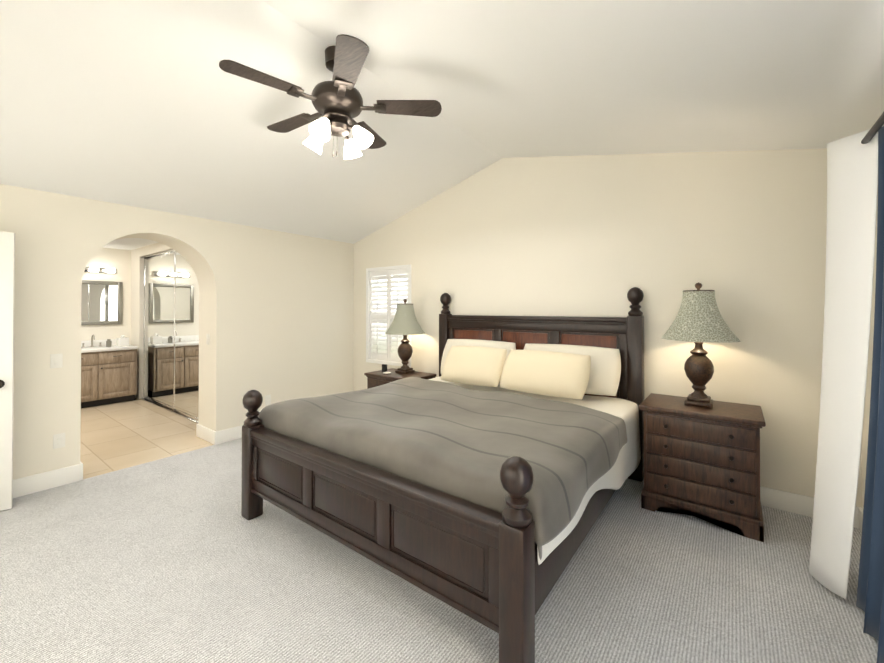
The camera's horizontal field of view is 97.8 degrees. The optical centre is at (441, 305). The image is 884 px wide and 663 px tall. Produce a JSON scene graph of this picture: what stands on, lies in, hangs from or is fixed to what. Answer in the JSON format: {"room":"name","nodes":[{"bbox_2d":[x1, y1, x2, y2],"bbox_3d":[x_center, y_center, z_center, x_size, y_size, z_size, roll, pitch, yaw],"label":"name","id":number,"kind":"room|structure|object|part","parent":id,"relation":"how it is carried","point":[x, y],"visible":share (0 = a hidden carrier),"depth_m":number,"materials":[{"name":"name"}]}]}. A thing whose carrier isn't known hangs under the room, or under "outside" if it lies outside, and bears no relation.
{"room":"bedroom","nodes":[
{"label":"bedroom","id":0,"kind":"room"},
{"bbox_2d":[81,247,130,344],"bbox_3d":[-6.456,0.183,4.972,0.150,2.640,4.530,0,-1,37],"label":"wall","id":1,"kind":"structure","parent":0,"point":[119,260],"depth_m":6.30,"materials":[{"name":"white paint"}]},
{"bbox_2d":[81,339,116,346],"bbox_3d":[-6.317,0.592,5.007,0.019,0.098,3.560,0,-1,37],"label":"backsplash","id":2,"kind":"structure","parent":1,"relation":"attached to","point":[96,343],"depth_m":6.10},
{"bbox_2d":[84,267,116,273],"bbox_3d":[-5.457,-0.558,6.047,0.148,0.080,0.600,0,-1,37],"label":"vanity light","id":3,"kind":"object","parent":1,"relation":"attached to","point":[101,270],"visible":0.6,"depth_m":6.14,"materials":[{"name":"white glass"}]},
{"bbox_2d":[81,280,122,324],"bbox_3d":[-5.502,-0.038,6.077,0.030,0.700,0.740,0,-1,37],"label":"bathroom mirror","id":4,"kind":"object","parent":1,"relation":"attached to","point":[102,303],"visible":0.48,"depth_m":6.16,"materials":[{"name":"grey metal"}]},
{"bbox_2d":[103,238,157,249],"bbox_3d":[-5.179,-1.005,4.018,3.350,0.120,4.530,0,-1,37],"label":"ceiling","id":5,"kind":"structure","parent":0,"point":[129,243],"depth_m":5.81,"materials":[{"name":"white paint"}]},
{"bbox_2d":[80,398,213,478],"bbox_3d":[-5.067,1.544,3.913,3.930,0.100,4.530,0,-1,37],"label":"floor","id":6,"kind":"structure","parent":0,"point":[119,436],"depth_m":4.40,"materials":[{"name":"beige tile"}]},
{"bbox_2d":[81,351,104,407],"bbox_3d":[-5.452,1.099,5.707,0.551,0.820,0.567,0,-1,37],"label":"base cabinet","id":7,"kind":"object","parent":6,"relation":"on","point":[93,362],"depth_m":5.68,"materials":[{"name":"brown wood"}]},
{"bbox_2d":[105,347,137,404],"bbox_3d":[-5.193,1.102,6.050,0.551,0.820,0.536,0,-1,37],"label":"base cabinet","id":8,"kind":"object","parent":6,"relation":"on","point":[108,375],"depth_m":5.94,"materials":[{"name":"brown wood"}]},
{"bbox_2d":[81,345,136,354],"bbox_3d":[-6.099,0.661,4.836,0.572,0.042,3.570,0,-1,37],"label":"countertop","id":9,"kind":"structure","parent":8,"relation":"on","point":[119,348],"depth_m":5.90,"materials":[{"name":"white stone"}]},
{"bbox_2d":[82,335,101,347],"bbox_3d":[-5.401,0.550,5.970,0.166,0.196,0.236,0,-1,37],"label":"faucet","id":10,"kind":"object","parent":9,"relation":"on","point":[92,337],"visible":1,"depth_m":6.00,"materials":[{"name":"silver metal"}]},
{"bbox_2d":[106,339,111,346],"bbox_3d":[-5.194,0.588,6.014,0.068,0.122,0.066,0,-1,37],"label":"jar","id":11,"kind":"object","parent":9,"relation":"on","point":[108,342],"visible":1,"depth_m":5.99,"materials":[{"name":"grey glass"}]},
{"bbox_2d":[117,335,128,345],"bbox_3d":[-5.126,0.561,6.195,0.130,0.177,0.130,0,-1,37],"label":"tissue box","id":12,"kind":"object","parent":9,"relation":"on","point":[122,341],"visible":1,"depth_m":6.15,"materials":[{"name":"white"}]},
{"bbox_2d":[131,242,171,398],"bbox_3d":[-3.889,0.188,5.609,3.180,2.640,0.220,0,-1,37],"label":"wall","id":13,"kind":"structure","parent":0,"point":[137,283],"depth_m":6.25,"materials":[{"name":"white paint"}]},
{"bbox_2d":[140,249,198,423],"bbox_3d":[-3.764,0.357,5.433,2.730,2.300,0.063,0,-1,37],"label":"mirrored closet doors","id":14,"kind":"structure","parent":13,"relation":"in","point":[171,339],"depth_m":5.54,"materials":[{"name":"silver metal"}]},
{"bbox_2d":[0,184,353,479],"bbox_3d":[-3.200,0.116,3.510,0.450,2.750,6.120,0,-1,37],"label":"wall","id":15,"kind":"structure","parent":0,"point":[276,315],"depth_m":4.18,"materials":[{"name":"white paint"}]},
{"bbox_2d":[13,462,82,497],"bbox_3d":[-3.450,1.415,2.784,0.020,0.140,1.276,0,-1,37],"label":"baseboard","id":16,"kind":"structure","parent":15,"relation":"attached to","point":[27,485],"depth_m":3.12,"materials":[{"name":"white"}]},
{"bbox_2d":[50,354,62,368],"bbox_3d":[-3.167,0.458,3.170,0.010,0.116,0.072,0,-1,37],"label":"switch plate","id":17,"kind":"object","parent":15,"relation":"attached to","point":[56,360],"visible":1,"depth_m":3.17,"materials":[{"name":"white plastic"}]},
{"bbox_2d":[53,433,64,448],"bbox_3d":[-3.155,1.118,3.180,0.009,0.116,0.072,0,-1,37],"label":"electrical outlet","id":18,"kind":"object","parent":15,"relation":"attached to","point":[58,440],"visible":1,"depth_m":3.18,"materials":[{"name":"white plastic"}]},
{"bbox_2d":[196,424,212,443],"bbox_3d":[-2.627,1.427,4.285,0.450,0.140,0.016,0,-1,37],"label":"baseboard","id":19,"kind":"structure","parent":15,"relation":"attached to","point":[202,432],"depth_m":4.28,"materials":[{"name":"white wood"}]},
{"bbox_2d":[206,334,209,344],"bbox_3d":[-2.592,0.377,4.271,0.072,0.116,0.010,0,-1,37],"label":"light switch","id":20,"kind":"object","parent":15,"relation":"attached to","point":[208,339],"visible":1,"depth_m":4.26,"materials":[{"name":"white plastic"}]},
{"bbox_2d":[213,425,242,444],"bbox_3d":[-1.868,1.432,4.877,0.024,0.140,1.876,0,-1,37],"label":"baseboard","id":21,"kind":"structure","parent":15,"relation":"attached to","point":[226,435],"depth_m":4.23,"materials":[{"name":"white wood"}]},
{"bbox_2d":[265,394,270,404],"bbox_3d":[-2.077,1.130,4.609,0.009,0.116,0.072,0,-1,37],"label":"electrical outlet","id":22,"kind":"object","parent":15,"relation":"attached to","point":[267,399],"visible":1,"depth_m":4.60,"materials":[{"name":"white plastic"}]},
{"bbox_2d":[0,438,877,662],"bbox_3d":[-0.445,1.531,2.359,5.320,0.100,4.620,0,-1,37],"label":"floor carpet","id":23,"kind":"object","parent":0,"point":[178,558],"visible":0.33,"depth_m":1.99,"materials":[{"name":"grey carpet"}]},
{"bbox_2d":[364,368,436,388],"bbox_3d":[-0.508,1.160,4.636,0.744,0.680,0.495,0,-1,37],"label":"nightstand","id":24,"kind":"object","parent":23,"relation":"on","point":[376,378],"visible":0.12,"depth_m":4.57,"materials":[{"name":"brown wood"}]},
{"bbox_2d":[382,364,386,371],"bbox_3d":[-0.699,0.769,4.693,0.070,0.100,0.030,0,-1,37],"label":"alarm clock","id":25,"kind":"object","parent":24,"relation":"on","point":[384,367],"visible":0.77,"depth_m":4.67,"materials":[{"name":"black plastic"}]},
{"bbox_2d":[385,299,424,373],"bbox_3d":[-0.448,0.370,4.689,0.490,0.897,0.490,0,-1,37],"label":"lamp","id":26,"kind":"object","parent":24,"relation":"on","point":[405,323],"visible":1,"depth_m":4.60,"materials":[{"name":"brown metal"}]},
{"bbox_2d":[241,287,643,662],"bbox_3d":[0.166,0.663,3.027,2.262,1.647,2.418,0,-1,37],"label":"bed","id":27,"kind":"object","parent":23,"relation":"on","point":[484,505],"visible":0.98,"depth_m":2.10,"materials":[{"name":"brown wood"}]},
{"bbox_2d":[258,377,626,559],"bbox_3d":[0.004,0.871,2.811,2.268,0.341,1.652,0,-1,37],"label":"duvet","id":28,"kind":"object","parent":27,"relation":"on","point":[448,438],"depth_m":2.20,"materials":[{"name":"grey fabric"}]},
{"bbox_2d":[441,345,506,386],"bbox_3d":[0.298,0.577,3.734,0.660,0.400,0.182,0,-33,35],"label":"pillow","id":29,"kind":"object","parent":27,"relation":"on","point":[475,365],"visible":0.98,"depth_m":3.63,"materials":[{"name":"beige fabric"}]},
{"bbox_2d":[441,339,515,373],"bbox_3d":[0.360,0.564,4.031,0.880,0.420,0.163,0,-21,37],"label":"pillow","id":30,"kind":"object","parent":27,"relation":"on","point":[508,346],"visible":0.31,"depth_m":4.04,"materials":[{"name":"beige fabric"}]},
{"bbox_2d":[428,376,640,564],"bbox_3d":[0.172,1.030,3.032,2.188,0.484,2.072,0,-1,37],"label":"sheet","id":31,"kind":"object","parent":27,"relation":"on","point":[582,467],"depth_m":2.24,"materials":[{"name":"white fabric"}]},
{"bbox_2d":[500,350,590,399],"bbox_3d":[0.865,0.574,3.306,0.780,0.400,0.182,0,-33,39],"label":"pillow","id":32,"kind":"object","parent":27,"relation":"on","point":[555,374],"visible":1,"depth_m":3.20,"materials":[{"name":"beige fabric"}]},
{"bbox_2d":[523,344,620,395],"bbox_3d":[1.115,0.557,3.454,0.900,0.420,0.163,0,-21,37],"label":"pillow","id":33,"kind":"object","parent":27,"relation":"on","point":[605,374],"visible":0.5,"depth_m":3.23,"materials":[{"name":"beige fabric"}]},
{"bbox_2d":[639,393,765,541],"bbox_3d":[1.876,1.108,2.806,0.714,0.755,0.525,0,-1,37],"label":"nightstand","id":34,"kind":"object","parent":23,"relation":"on","point":[703,463],"visible":0.98,"depth_m":2.61,"materials":[{"name":"brown wood"}]},
{"bbox_2d":[661,282,739,407],"bbox_3d":[1.894,0.280,2.846,0.490,0.897,0.490,0,-1,37],"label":"lamp","id":35,"kind":"object","parent":34,"relation":"on","point":[698,321],"visible":1,"depth_m":2.76,"materials":[{"name":"grey fabric"}]},
{"bbox_2d":[0,0,883,243],"bbox_3d":[-0.485,-1.334,2.413,5.420,0.868,4.620,0,-1,37],"label":"ceiling","id":36,"kind":"structure","parent":0,"point":[149,104],"depth_m":2.40,"materials":[{"name":"white paint"}]},
{"bbox_2d":[219,34,441,158],"bbox_3d":[-0.700,-1.273,2.456,1.240,0.680,1.262,0,-1,37],"label":"ceiling fan","id":37,"kind":"object","parent":36,"relation":"hanging from","point":[337,101],"visible":1,"depth_m":2.36,"materials":[{"name":"brown wood"}]},
{"bbox_2d":[353,148,861,507],"bbox_3d":[0.692,-0.203,4.253,5.770,3.400,0.150,0,-1,37],"label":"wall","id":38,"kind":"structure","parent":0,"point":[742,234],"depth_m":3.29,"materials":[{"name":"white paint"}]},
{"bbox_2d":[366,264,410,367],"bbox_3d":[-0.718,0.140,5.255,0.850,1.330,0.085,0,-1,37],"label":"window shutters","id":39,"kind":"object","parent":38,"relation":"attached to","point":[378,341],"visible":0.85,"depth_m":5.30,"materials":[{"name":"white wood"}]},
{"bbox_2d":[760,486,856,527],"bbox_3d":[0.741,1.426,4.098,5.120,0.140,0.016,0,-1,37],"label":"baseboard","id":40,"kind":"structure","parent":38,"relation":"attached to","point":[795,503],"depth_m":2.77,"materials":[{"name":"white"}]},
{"bbox_2d":[861,125,883,508],"bbox_3d":[1.578,-0.031,0.845,0.150,3.000,4.620,0,-1,37],"label":"wall","id":41,"kind":"structure","parent":0,"point":[864,443],"depth_m":2.42,"materials":[{"name":"white paint"}]},
{"bbox_2d":[809,112,883,662],"bbox_3d":[1.199,0.293,0.760,0.356,2.310,3.592,0,-1,37],"label":"curtain","id":42,"kind":"object","parent":41,"relation":"attached to","point":[855,170],"visible":1,"depth_m":1.91,"materials":[{"name":"white fabric"}]},
{"bbox_3d":[1.536,0.304,1.109,0.205,2.295,1.795,0,-1,37],"label":"navy panel","id":43,"kind":"part","parent":42,"relation":"part of","materials":[{"name":"blue fabric"}]},
{"bbox_2d":[856,506,862,531],"bbox_3d":[1.504,1.399,0.876,0.020,0.140,4.200,0,-1,37],"label":"baseboard","id":44,"kind":"structure","parent":41,"relation":"attached to","point":[859,511],"depth_m":2.55,"materials":[{"name":"white"}]},
{"label":"outside","id":45,"kind":"structure","parent":0,"visible":0},
{"bbox_2d":[374,274,406,349],"bbox_3d":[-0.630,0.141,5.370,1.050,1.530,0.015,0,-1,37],"label":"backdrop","id":46,"kind":"structure","parent":45,"point":[386,292],"depth_m":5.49,"materials":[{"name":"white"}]},
{"bbox_3d":[-1.941,-0.232,0.765,5.770,3.400,0.150,0,-1,37],"label":"wall","id":47,"kind":"structure","parent":0,"visible":0},
{"bbox_2d":[0,232,14,510],"bbox_3d":[-3.456,0.471,2.550,0.840,2.007,0.186,0,-1,-41],"label":"entry door","id":48,"kind":"structure","parent":47,"relation":"in","point":[7,261],"depth_m":2.79,"materials":[{"name":"white wood"}]}
]}

